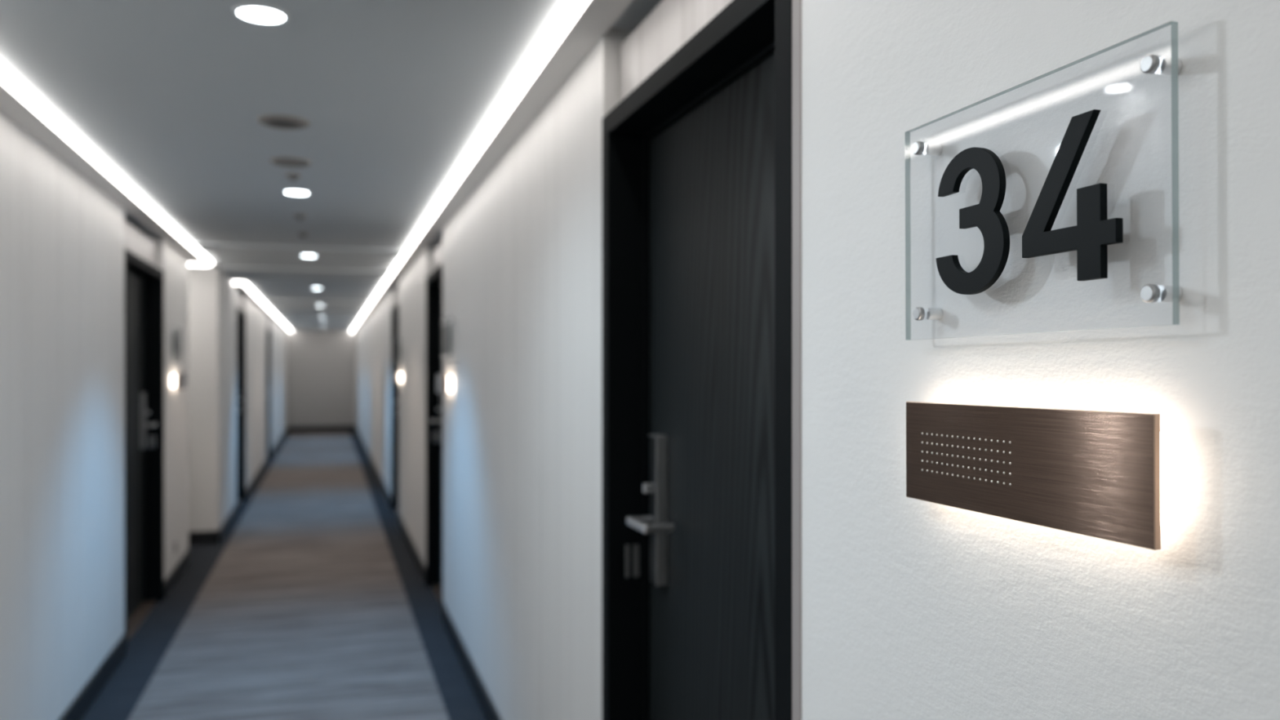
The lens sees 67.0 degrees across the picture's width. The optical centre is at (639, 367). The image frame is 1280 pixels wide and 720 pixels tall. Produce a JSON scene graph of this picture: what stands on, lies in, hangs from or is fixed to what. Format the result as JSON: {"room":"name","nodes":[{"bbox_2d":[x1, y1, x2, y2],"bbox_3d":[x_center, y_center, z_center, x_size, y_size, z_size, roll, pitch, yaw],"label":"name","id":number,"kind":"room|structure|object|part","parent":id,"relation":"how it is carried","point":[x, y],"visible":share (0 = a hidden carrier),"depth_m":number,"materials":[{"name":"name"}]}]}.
{"room":"hotel corridor","nodes":[
{"label":"hotel corridor","id":0,"kind":"room"},
{"bbox_2d":[0,111,188,719],"bbox_3d":[-1.870,0.327,1.964,0.340,2.347,11.290,0,0,-18],"label":"wall","id":1,"kind":"structure","parent":0,"point":[62,238],"depth_m":3.88,"materials":[{"name":"white paint"}]},
{"bbox_2d":[57,548,190,719],"bbox_3d":[-1.706,1.442,2.024,0.014,0.115,11.302,0,0,-18],"label":"baseboard","id":2,"kind":"structure","parent":1,"relation":"attached to","point":[84,700],"depth_m":4.56,"materials":[{"name":"black"}]},
{"bbox_2d":[124,220,164,641],"bbox_3d":[-2.958,0.327,5.622,0.162,2.347,1.256,0,0,-18],"label":"door","id":3,"kind":"structure","parent":1,"relation":"in","point":[144,282],"depth_m":6.01,"materials":[{"name":"black paint"}]},
{"bbox_3d":[-2.975,-0.713,5.616,0.110,0.177,1.220,0,0,-18],"label":"transom panel","id":4,"kind":"part","parent":3,"relation":"part of","materials":[{"name":"white paint"}]},
{"bbox_3d":[-3.107,0.336,6.048,0.026,0.345,0.054,0,0,-18],"label":"lock plate","id":5,"kind":"part","parent":3,"relation":"part of","materials":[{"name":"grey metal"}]},
{"bbox_3d":[-3.054,0.359,6.008,0.074,0.020,0.138,0,0,-18],"label":"lever handle","id":6,"kind":"part","parent":3,"relation":"part of","materials":[{"name":"silver metal"}]},
{"bbox_3d":[-3.117,0.475,6.173,0.036,0.080,0.002,0,0,-18],"label":"strike plate","id":7,"kind":"part","parent":3,"relation":"part of","materials":[{"name":"silver metal"}]},
{"bbox_2d":[173,540,177,555],"bbox_3d":[-3.226,1.252,6.712,0.010,0.085,0.080,0,0,-18],"label":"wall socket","id":8,"kind":"object","parent":1,"relation":"attached to","point":[175,541],"visible":1,"depth_m":6.69,"materials":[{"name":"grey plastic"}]},
{"bbox_2d":[170,327,182,362],"bbox_3d":[-3.205,-0.153,6.687,0.032,0.239,0.368,0,0,-18],"label":"number sign","id":9,"kind":"object","parent":1,"relation":"attached to","point":[179,336],"visible":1,"depth_m":6.70,"materials":[{"name":"plastic"}]},
{"bbox_2d":[170,373,186,389],"bbox_3d":[-3.193,0.092,6.691,0.058,0.108,0.347,0,0,-18],"label":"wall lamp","id":10,"kind":"object","parent":1,"relation":"attached to","point":[179,380],"visible":1,"depth_m":6.54,"materials":[{"name":"brown metal"}]},
{"bbox_3d":[-3.176,0.092,6.697,0.022,0.108,0.347,0,0,-18],"label":"plate","id":11,"kind":"part","parent":10,"relation":"part of","materials":[{"name":"brown metal"}]},
{"bbox_2d":[188,266,197,532],"bbox_3d":[-4.455,0.327,8.007,1.462,2.347,0.160,0,0,-18],"label":"wall","id":12,"kind":"structure","parent":0,"point":[193,271],"depth_m":8.14,"materials":[{"name":"white paint"}]},
{"bbox_2d":[188,530,219,546],"bbox_3d":[-4.222,1.442,7.567,1.634,0.115,0.824,0,0,-18],"label":"baseboard","id":13,"kind":"structure","parent":12,"relation":"attached to","point":[209,537],"depth_m":8.16,"materials":[{"name":"black"}]},
{"bbox_2d":[197,266,287,531],"bbox_3d":[-6.055,0.327,15.283,0.340,2.347,14.990,0,0,-18],"label":"wall","id":14,"kind":"structure","parent":0,"point":[216,292],"depth_m":8.98,"materials":[{"name":"white paint"}]},
{"bbox_2d":[236,293,245,506],"bbox_3d":[-4.378,0.327,10.412,0.162,2.347,1.110,0,0,-18],"label":"door","id":15,"kind":"structure","parent":14,"relation":"in","point":[241,315],"depth_m":10.90,"materials":[{"name":"black paint"}]},
{"bbox_3d":[-4.396,-0.713,10.407,0.110,0.177,1.074,0,0,-18],"label":"transom panel","id":16,"kind":"part","parent":15,"relation":"part of","materials":[{"name":"white paint"}]},
{"bbox_2d":[217,426,287,544],"bbox_3d":[-5.887,1.442,15.331,0.014,0.115,15.002,0,0,-18],"label":"baseboard","id":17,"kind":"structure","parent":14,"relation":"attached to","point":[231,517],"depth_m":11.17,"materials":[{"name":"black"}]},
{"bbox_2d":[266,318,271,459],"bbox_3d":[-5.982,0.327,15.359,0.162,2.347,1.090,0,0,-18],"label":"door","id":18,"kind":"structure","parent":14,"relation":"in","point":[268,331],"depth_m":15.84,"materials":[{"name":"black paint"}]},
{"bbox_2d":[219,265,389,277],"bbox_3d":[-2.910,-0.836,8.450,1.365,0.022,0.430,0,0,-18],"label":"trim","id":19,"kind":"structure","parent":14,"relation":"attached to","point":[226,268],"depth_m":8.38,"materials":[{"name":"grey paint"}]},
{"bbox_2d":[81,430,485,719],"bbox_3d":[-3.953,1.560,9.599,3.600,0.120,27.500,0,0,-18],"label":"carpet border","id":20,"kind":"structure","parent":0,"point":[149,643],"depth_m":5.59,"materials":[{"name":"carpet"}]},
{"bbox_2d":[128,431,448,719],"bbox_3d":[-3.286,1.497,9.642,1.294,0.006,26.730,0,0,-18],"label":"carpet runner","id":21,"kind":"object","parent":20,"relation":"on","point":[304,612],"visible":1,"depth_m":5.74,"materials":[{"name":"carpet"}]},
{"bbox_2d":[287,330,355,426],"bbox_3d":[-7.583,0.327,22.745,2.400,2.347,0.150,0,0,-18],"label":"wall","id":22,"kind":"structure","parent":0,"point":[322,365],"depth_m":22.69,"materials":[{"name":"grey paint"}]},
{"bbox_2d":[287,425,355,431],"bbox_3d":[-7.473,1.438,22.695,1.533,0.125,0.017,0,0,-18],"label":"baseboard","id":23,"kind":"structure","parent":22,"relation":"attached to","point":[333,428],"depth_m":22.68,"materials":[{"name":"black"}]},
{"bbox_2d":[0,0,662,331],"bbox_3d":[-3.953,-0.907,9.599,3.600,0.120,27.500,0,0,-18],"label":"ceiling","id":24,"kind":"structure","parent":0,"point":[394,95],"depth_m":3.10,"materials":[{"name":"grey paint"}]},
{"bbox_2d":[0,64,213,266],"bbox_3d":[-2.416,-0.830,1.992,1.632,0.034,11.680,0,0,-18],"label":"recessed light","id":25,"kind":"object","parent":24,"relation":"in","point":[18,104],"visible":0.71,"depth_m":3.81,"materials":[{"name":"white paint"}]},
{"bbox_2d":[231,3,290,25],"bbox_3d":[-0.906,-0.844,2.313,0.131,0.006,0.131,0,0,-18],"label":"recessed light","id":26,"kind":"object","parent":24,"relation":"in","point":[255,13],"visible":1,"depth_m":2.31,"materials":[{"name":"grey paint"}]},
{"bbox_2d":[236,7,284,22],"bbox_3d":[-0.906,-0.843,2.313,0.107,0.001,0.107,0,0,-18],"label":"diffuser","id":27,"kind":"object","parent":26,"relation":"attached to","point":[254,14],"depth_m":2.31,"materials":[{"name":"white plastic"}]},
{"bbox_2d":[233,281,292,332],"bbox_3d":[-6.054,-0.836,16.014,0.112,0.023,13.600,0,0,-18],"label":"recessed light","id":28,"kind":"object","parent":24,"relation":"in","point":[243,286],"visible":1,"depth_m":12.26,"materials":[{"name":"white paint"}]},
{"bbox_2d":[257,114,309,129],"bbox_3d":[-1.225,-0.841,3.324,0.168,0.012,0.168,0,0,-18],"label":"ceiling speaker","id":29,"kind":"object","parent":24,"relation":"attached to","point":[274,121],"visible":1,"depth_m":3.31,"materials":[{"name":"grey plastic"}]},
{"bbox_2d":[267,120,299,126],"bbox_3d":[-1.225,-0.842,3.324,0.108,0.001,0.108,0,0,-18],"label":"grille","id":30,"kind":"object","parent":29,"relation":"attached to","point":[270,123],"depth_m":3.34,"materials":[{"name":"grey metal"}]},
{"bbox_2d":[270,156,311,167],"bbox_3d":[-1.434,-0.841,3.971,0.160,0.012,0.160,0,0,-18],"label":"ceiling speaker","id":31,"kind":"object","parent":24,"relation":"attached to","point":[288,162],"visible":1,"depth_m":3.95,"materials":[{"name":"grey plastic"}]},
{"bbox_2d":[278,161,302,164],"bbox_3d":[-1.434,-0.842,3.971,0.102,0.001,0.102,0,0,-18],"label":"grille","id":32,"kind":"object","parent":31,"relation":"attached to","point":[279,162],"depth_m":3.98,"materials":[{"name":"grey plastic"}]},
{"bbox_2d":[285,173,300,180],"bbox_3d":[-1.524,-0.834,4.247,0.060,0.026,0.060,0,0,-18],"label":"ceiling sensor","id":33,"kind":"object","parent":24,"relation":"attached to","point":[293,176],"visible":1,"depth_m":4.23,"materials":[{"name":"grey plastic"}]},
{"bbox_2d":[282,189,311,195],"bbox_3d":[-1.657,-0.844,4.667,0.131,0.006,0.131,0,0,-18],"label":"recessed light","id":34,"kind":"object","parent":24,"relation":"in","point":[292,192],"visible":1,"depth_m":4.65,"materials":[{"name":"grey paint"}]},
{"bbox_2d":[284,191,307,194],"bbox_3d":[-1.657,-0.843,4.667,0.107,0.001,0.107,0,0,-18],"label":"diffuser","id":35,"kind":"object","parent":34,"relation":"attached to","point":[288,192],"depth_m":4.68,"materials":[{"name":"white plastic"}]},
{"bbox_2d":[293,213,306,219],"bbox_3d":[-1.888,-0.834,5.370,0.072,0.026,0.072,0,0,-18],"label":"ceiling sensor","id":36,"kind":"object","parent":24,"relation":"attached to","point":[300,216],"visible":1,"depth_m":5.35,"materials":[{"name":"grey plastic"}]},
{"bbox_2d":[297,232,308,237],"bbox_3d":[-2.128,-0.834,6.112,0.064,0.026,0.064,0,0,-18],"label":"ceiling sensor","id":37,"kind":"object","parent":24,"relation":"attached to","point":[302,234],"visible":1,"depth_m":6.09,"materials":[{"name":"grey plastic"}]},
{"bbox_2d":[299,254,317,257],"bbox_3d":[-2.503,-0.844,7.304,0.131,0.006,0.131,0,0,-18],"label":"recessed light","id":38,"kind":"object","parent":24,"relation":"in","point":[305,255],"visible":0.88,"depth_m":7.31,"materials":[{"name":"grey paint"}]},
{"bbox_2d":[350,0,633,332],"bbox_3d":[-2.626,-0.836,10.029,0.123,0.023,27.100,0,0,-18],"label":"recessed light","id":39,"kind":"object","parent":24,"relation":"in","point":[581,24],"visible":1,"depth_m":3.05,"materials":[{"name":"white paint"}]},
{"bbox_2d":[355,0,1279,719],"bbox_3d":[-2.406,0.327,10.100,0.340,2.347,27.100,0,0,-18],"label":"wall","id":40,"kind":"structure","parent":0,"point":[913,609],"depth_m":1.08,"materials":[{"name":"white paint"}]},
{"bbox_2d":[195,242,402,257],"bbox_3d":[-2.413,-0.836,6.918,1.365,0.022,0.350,0,0,-18],"label":"ceiling beam","id":41,"kind":"structure","parent":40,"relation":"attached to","point":[203,246],"depth_m":6.86,"materials":[{"name":"grey paint"}]},
{"bbox_2d":[267,299,368,304],"bbox_3d":[-4.110,-0.836,12.386,1.220,0.022,0.300,0,0,-18],"label":"trim","id":42,"kind":"structure","parent":40,"relation":"attached to","point":[268,300],"depth_m":12.29,"materials":[{"name":"grey paint"}]},
{"bbox_2d":[283,317,357,321],"bbox_3d":[-5.590,-0.836,16.953,1.220,0.022,0.500,0,0,-18],"label":"trim","id":43,"kind":"structure","parent":40,"relation":"attached to","point":[284,318],"depth_m":16.80,"materials":[{"name":"grey paint"}]},
{"bbox_2d":[391,288,398,513],"bbox_3d":[-2.389,0.327,9.747,0.162,2.347,0.992,0,0,-18],"label":"door","id":44,"kind":"structure","parent":40,"relation":"in","point":[394,309],"depth_m":10.15,"materials":[{"name":"black paint"}]},
{"bbox_3d":[-2.372,-0.713,9.753,0.110,0.177,0.956,0,0,-18],"label":"transom panel","id":45,"kind":"part","parent":44,"relation":"part of","materials":[{"name":"white paint"}]},
{"bbox_2d":[393,371,402,383],"bbox_3d":[-2.225,0.092,8.897,0.058,0.108,0.347,0,0,-18],"label":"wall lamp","id":46,"kind":"object","parent":40,"relation":"attached to","point":[397,377],"visible":1,"depth_m":8.75,"materials":[{"name":"white metal"}]},
{"bbox_3d":[-2.243,0.092,8.892,0.022,0.108,0.347,0,0,-18],"label":"plate","id":47,"kind":"part","parent":46,"relation":"part of","materials":[{"name":"brown metal"}]},
{"bbox_2d":[396,337,402,364],"bbox_3d":[-2.213,-0.153,8.901,0.032,0.239,0.368,0,0,-18],"label":"number sign","id":48,"kind":"object","parent":40,"relation":"attached to","point":[399,340],"visible":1,"depth_m":8.80,"materials":[{"name":"plastic"}]},
{"bbox_3d":[-2.217,-0.153,8.900,0.007,0.239,0.368,0,0,-18],"label":"acrylic panel","id":49,"kind":"part","parent":48,"relation":"part of","materials":[{"name":"grey"}]},
{"bbox_2d":[355,426,502,719],"bbox_3d":[-2.573,1.442,10.046,0.014,0.115,27.100,0,0,-18],"label":"baseboard","id":50,"kind":"structure","parent":40,"relation":"attached to","point":[489,710],"depth_m":5.12,"materials":[{"name":"black"}]},
{"bbox_2d":[426,240,442,604],"bbox_3d":[-1.248,0.327,6.226,0.162,2.347,0.966,0,0,-18],"label":"door","id":51,"kind":"structure","parent":40,"relation":"in","point":[434,280],"depth_m":6.62,"materials":[{"name":"black paint"}]},
{"bbox_3d":[-1.398,0.475,6.627,0.036,0.080,0.002,0,0,-18],"label":"strike plate","id":52,"kind":"part","parent":51,"relation":"part of","materials":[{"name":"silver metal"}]},
{"bbox_3d":[-1.352,0.359,6.457,0.074,0.020,0.138,0,0,-18],"label":"lever handle","id":53,"kind":"part","parent":51,"relation":"part of","materials":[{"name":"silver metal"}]},
{"bbox_3d":[-1.231,-0.713,6.231,0.110,0.177,0.930,0,0,-18],"label":"transom panel","id":54,"kind":"part","parent":51,"relation":"part of","materials":[{"name":"white paint"}]},
{"bbox_3d":[-1.333,0.336,6.520,0.026,0.345,0.054,0,0,-18],"label":"lock plate","id":55,"kind":"part","parent":51,"relation":"part of","materials":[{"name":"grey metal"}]},
{"bbox_2d":[436,373,453,394],"bbox_3d":[-1.085,0.092,5.378,0.058,0.108,0.347,0,0,-18],"label":"wall lamp","id":56,"kind":"object","parent":40,"relation":"attached to","point":[445,384],"visible":1,"depth_m":5.23,"materials":[{"name":"brown metal"}]},
{"bbox_3d":[-1.102,0.092,5.372,0.022,0.108,0.347,0,0,-18],"label":"plate","id":57,"kind":"part","parent":56,"relation":"part of","materials":[{"name":"brown metal"}]},
{"bbox_2d":[441,316,453,361],"bbox_3d":[-1.072,-0.153,5.381,0.032,0.239,0.368,0,0,-18],"label":"number sign","id":58,"kind":"object","parent":40,"relation":"attached to","point":[445,328],"visible":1,"depth_m":5.30,"materials":[{"name":"plastic"}]},
{"bbox_2d":[601,0,791,719],"bbox_3d":[0.141,0.327,1.941,0.162,2.347,1.030,0,0,-18],"label":"door","id":59,"kind":"structure","parent":40,"relation":"in","point":[696,146],"depth_m":2.02,"materials":[{"name":"black paint"}]},
{"bbox_3d":[-0.019,0.475,2.373,0.036,0.080,0.002,0,0,-18],"label":"strike plate","id":60,"kind":"part","parent":59,"relation":"part of","materials":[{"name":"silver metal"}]},
{"bbox_3d":[0.024,0.359,2.212,0.074,0.020,0.138,0,0,-18],"label":"lever handle","id":61,"kind":"part","parent":59,"relation":"part of","materials":[{"name":"silver metal"}]},
{"bbox_3d":[0.043,0.336,2.275,0.026,0.345,0.054,0,0,-18],"label":"lock plate","id":62,"kind":"part","parent":59,"relation":"part of","materials":[{"name":"grey metal"}]},
{"bbox_3d":[0.158,-0.713,1.947,0.110,0.177,0.994,0,0,-18],"label":"transom panel","id":63,"kind":"part","parent":59,"relation":"part of","materials":[{"name":"white paint"}]},
{"bbox_2d":[791,0,801,719],"bbox_3d":[0.305,0.338,1.439,0.162,2.325,0.026,0,0,-18],"label":"trim","id":64,"kind":"structure","parent":40,"relation":"attached to","point":[796,4],"depth_m":1.41,"materials":[{"name":"beige metal"}]},
{"bbox_2d":[906,401,1165,550],"bbox_3d":[0.369,0.092,0.937,0.031,0.108,0.347,0,0,-18],"label":"sign","id":65,"kind":"object","parent":40,"relation":"attached to","point":[1101,474],"visible":1,"depth_m":0.88,"materials":[{"name":"brown metal"}]},
{"bbox_2d":[905,21,1182,340],"bbox_3d":[0.369,-0.152,0.937,0.031,0.239,0.368,0,0,-18],"label":"number sign","id":66,"kind":"object","parent":40,"relation":"attached to","point":[1093,232],"visible":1,"depth_m":0.88,"materials":[{"name":"clear glass"}]}
]}

